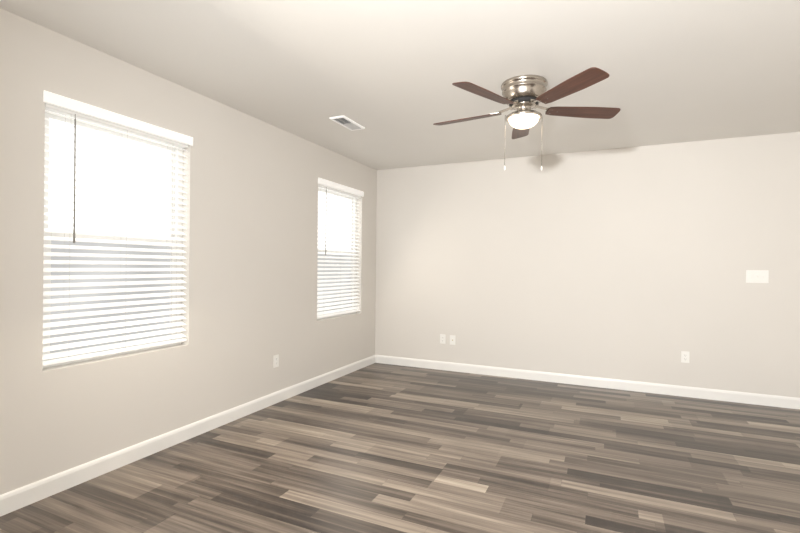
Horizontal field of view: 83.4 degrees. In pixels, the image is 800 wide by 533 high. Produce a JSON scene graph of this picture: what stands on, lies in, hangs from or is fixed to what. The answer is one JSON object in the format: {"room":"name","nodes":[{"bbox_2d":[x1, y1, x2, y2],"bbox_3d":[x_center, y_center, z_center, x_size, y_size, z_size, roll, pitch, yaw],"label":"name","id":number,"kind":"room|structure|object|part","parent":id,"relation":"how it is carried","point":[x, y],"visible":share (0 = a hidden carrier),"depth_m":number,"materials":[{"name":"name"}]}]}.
{"room":"empty living room","nodes":[
{"label":"empty living room","id":0,"kind":"room"},
{"bbox_2d":[0,8,376,494],"bbox_3d":[-1.731,-0.017,3.175,0.150,2.600,6.736,1,0,25],"label":"wall","id":1,"kind":"structure","parent":0,"point":[251,250],"depth_m":3.35,"materials":[{"name":"beige paint"}]},
{"bbox_2d":[42,110,187,365],"bbox_3d":[-1.828,-0.168,2.939,0.110,1.441,0.939,1,0,25],"label":"window blinds","id":2,"kind":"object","parent":1,"relation":"in","point":[94,308],"depth_m":2.87,"materials":[{"name":"white plastic"}]},
{"bbox_2d":[42,109,182,368],"bbox_3d":[-1.863,-0.177,2.955,0.060,1.518,0.955,1,0,25],"label":"window frame","id":3,"kind":"structure","parent":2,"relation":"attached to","point":[105,131],"depth_m":2.99,"materials":[{"name":"white plastic"}]},
{"bbox_2d":[45,103,187,148],"bbox_3d":[-1.795,-0.908,2.927,0.056,0.046,0.939,1,0,25],"label":"blind headrail","id":4,"kind":"object","parent":2,"relation":"attached to","point":[67,112],"visible":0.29,"depth_m":2.83,"materials":[{"name":"white plastic"}]},
{"bbox_2d":[63,115,65,342],"bbox_3d":[-1.967,-0.175,2.631,0.002,1.423,0.002,1,0,25],"label":"blind cord","id":5,"kind":"object","parent":4,"relation":"hanging from","point":[65,115],"depth_m":2.63,"materials":[{"name":"white fabric"}]},
{"bbox_2d":[69,158,70,296],"bbox_3d":[-1.918,-0.175,2.608,0.002,1.423,0.002,1,0,25],"label":"blind cord","id":6,"kind":"object","parent":4,"relation":"hanging from","point":[70,158],"depth_m":2.61,"materials":[{"name":"white fabric"}]},
{"bbox_2d":[73,114,75,242],"bbox_3d":[-1.901,-0.514,2.622,0.012,0.755,0.012,1,0,25],"label":"blind wand","id":7,"kind":"object","parent":4,"relation":"hanging from","point":[74,177],"visible":1,"depth_m":2.62,"materials":[{"name":"grey"}]},
{"bbox_2d":[43,90,192,145],"bbox_3d":[-1.751,-0.933,2.907,0.012,0.064,0.979,1,0,25],"label":"blind valance","id":8,"kind":"object","parent":4,"relation":"attached to","point":[78,106],"visible":1,"depth_m":2.80,"materials":[{"name":"white"}]},
{"bbox_2d":[125,130,127,343],"bbox_3d":[-1.777,-0.174,2.916,0.002,1.423,0.002,1,0,25],"label":"blind cord","id":9,"kind":"object","parent":4,"relation":"hanging from","point":[126,235],"depth_m":2.92,"materials":[{"name":"white fabric"}]},
{"bbox_2d":[171,179,172,310],"bbox_3d":[-1.637,-0.172,3.223,0.002,1.423,0.002,1,0,25],"label":"blind cord","id":10,"kind":"object","parent":4,"relation":"hanging from","point":[172,179],"depth_m":3.22,"materials":[{"name":"white fabric"}]},
{"bbox_2d":[0,355,375,516],"bbox_3d":[-1.668,1.232,3.141,0.014,0.105,6.436,1,0,25],"label":"baseboard","id":11,"kind":"structure","parent":1,"relation":"attached to","point":[21,497],"depth_m":3.04,"materials":[{"name":"white paint"}]},
{"bbox_2d":[273,354,278,367],"bbox_3d":[-1.167,0.893,4.236,0.008,0.116,0.072,1,0,25],"label":"electrical outlet","id":12,"kind":"object","parent":1,"relation":"attached to","point":[275,360],"visible":1,"depth_m":4.23,"materials":[{"name":"white plastic"}]},
{"bbox_2d":[317,187,360,317],"bbox_3d":[-0.749,-0.158,5.301,0.110,1.441,0.944,1,0,25],"label":"window blinds","id":13,"kind":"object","parent":1,"relation":"in","point":[332,295],"depth_m":5.30,"materials":[{"name":"white plastic"}]},
{"bbox_2d":[317,187,356,319],"bbox_3d":[-0.783,-0.167,5.317,0.060,1.518,0.960,1,0,25],"label":"window frame","id":14,"kind":"structure","parent":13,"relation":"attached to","point":[346,197],"depth_m":5.68,"materials":[{"name":"white plastic"}]},
{"bbox_2d":[318,184,360,197],"bbox_3d":[-0.715,-0.898,5.290,0.056,0.046,0.944,1,0,25],"label":"blind headrail","id":15,"kind":"object","parent":13,"relation":"attached to","point":[338,191],"visible":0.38,"depth_m":5.24,"materials":[{"name":"white plastic"}]},
{"bbox_2d":[325,187,326,254],"bbox_3d":[-0.822,-0.503,4.983,0.012,0.755,0.012,1,0,25],"label":"blind wand","id":16,"kind":"object","parent":15,"relation":"hanging from","point":[325,233],"visible":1,"depth_m":4.98,"materials":[{"name":"grey plastic"}]},
{"bbox_2d":[319,205,355,311],"bbox_3d":[-0.722,-0.163,5.290,0.056,1.423,0.681,1,0,25],"label":"blind cords","id":17,"kind":"object","parent":15,"relation":"hanging from","point":[351,249],"visible":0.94,"depth_m":5.28,"materials":[{"name":"white fabric"}]},
{"bbox_2d":[318,178,363,196],"bbox_3d":[-0.671,-0.922,5.269,0.012,0.064,0.984,1,0,25],"label":"blind valance","id":18,"kind":"object","parent":15,"relation":"attached to","point":[339,186],"visible":0.98,"depth_m":5.21,"materials":[{"name":"white"}]},
{"bbox_2d":[0,363,799,532],"bbox_3d":[0.471,1.355,2.163,5.020,0.100,6.736,1,0,25],"label":"floor","id":19,"kind":"structure","parent":0,"point":[380,448],"depth_m":2.90,"materials":[{"name":"wood"}]},
{"bbox_2d":[0,0,799,169],"bbox_3d":[0.497,-1.355,2.163,5.020,0.120,6.736,1,0,25],"label":"ceiling","id":20,"kind":"structure","parent":0,"point":[386,74],"depth_m":2.85,"materials":[{"name":"white paint"}]},
{"bbox_2d":[330,115,364,130],"bbox_3d":[-0.474,-1.298,4.076,0.150,0.012,0.379,1,0,25],"label":"ceiling vent","id":21,"kind":"object","parent":20,"relation":"in","point":[347,123],"visible":0.98,"depth_m":4.06,"materials":[{"name":"white metal"}]},
{"bbox_2d":[433,67,620,170],"bbox_3d":[0.851,-0.986,3.209,1.318,0.612,1.336,1,0,25],"label":"fan","id":22,"kind":"object","parent":20,"relation":"hanging from","point":[523,96],"visible":1,"depth_m":3.08,"materials":[{"name":"brown wood"}]},
{"bbox_3d":[0.502,-1.113,3.400,0.520,0.035,0.139,1,0,31],"label":"blade","id":23,"kind":"part","parent":22,"relation":"part of","materials":[{"name":"brown wood"}]},
{"bbox_3d":[0.549,-1.113,2.891,0.520,0.035,0.139,1,0,-41],"label":"blade","id":24,"kind":"part","parent":22,"relation":"part of","materials":[{"name":"brown wood"}]},
{"bbox_3d":[0.972,-1.109,3.602,0.139,0.035,0.520,1,0,13],"label":"blade","id":25,"kind":"part","parent":22,"relation":"part of","materials":[{"name":"brown wood"}]},
{"bbox_3d":[1.048,-1.108,2.778,0.139,0.035,0.520,1,0,-23],"label":"blade","id":26,"kind":"part","parent":22,"relation":"part of","materials":[{"name":"brown wood"}]},
{"bbox_3d":[1.309,-1.105,3.218,0.520,0.035,0.139,1,0,-5],"label":"blade","id":27,"kind":"part","parent":22,"relation":"part of","materials":[{"name":"brown wood"}]},
{"bbox_2d":[375,132,799,397],"bbox_3d":[1.852,0.018,5.158,4.720,2.600,0.150,1,0,25],"label":"wall","id":28,"kind":"structure","parent":0,"point":[632,263],"depth_m":4.89,"materials":[{"name":"beige paint"}]},
{"bbox_2d":[440,334,445,343],"bbox_3d":[0.539,0.915,5.667,0.072,0.116,0.008,1,0,25],"label":"electrical outlet","id":29,"kind":"object","parent":28,"relation":"attached to","point":[442,338],"visible":1,"depth_m":5.66,"materials":[{"name":"white plastic"}]},
{"bbox_2d":[450,335,454,344],"bbox_3d":[0.656,0.920,5.610,0.072,0.116,0.015,1,0,25],"label":"outlet","id":30,"kind":"object","parent":28,"relation":"attached to","point":[452,339],"visible":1,"depth_m":5.61,"materials":[{"name":"white plastic"}]},
{"bbox_2d":[375,355,799,408],"bbox_3d":[1.806,1.265,5.083,4.692,0.105,0.014,1,0,25],"label":"baseboard","id":31,"kind":"structure","parent":28,"relation":"attached to","point":[733,396],"depth_m":4.88,"materials":[{"name":"white paint"}]},
{"bbox_2d":[681,351,688,362],"bbox_3d":[2.912,0.925,4.582,0.072,0.116,0.008,1,0,25],"label":"electrical outlet","id":32,"kind":"object","parent":28,"relation":"attached to","point":[684,356],"visible":1,"depth_m":4.58,"materials":[{"name":"white plastic"}]},
{"bbox_2d":[746,270,768,282],"bbox_3d":[3.451,0.097,4.334,0.176,0.124,0.018,1,0,25],"label":"switch plate","id":33,"kind":"object","parent":28,"relation":"attached to","point":[757,276],"visible":1,"depth_m":4.34,"materials":[{"name":"white plastic"}]}
]}

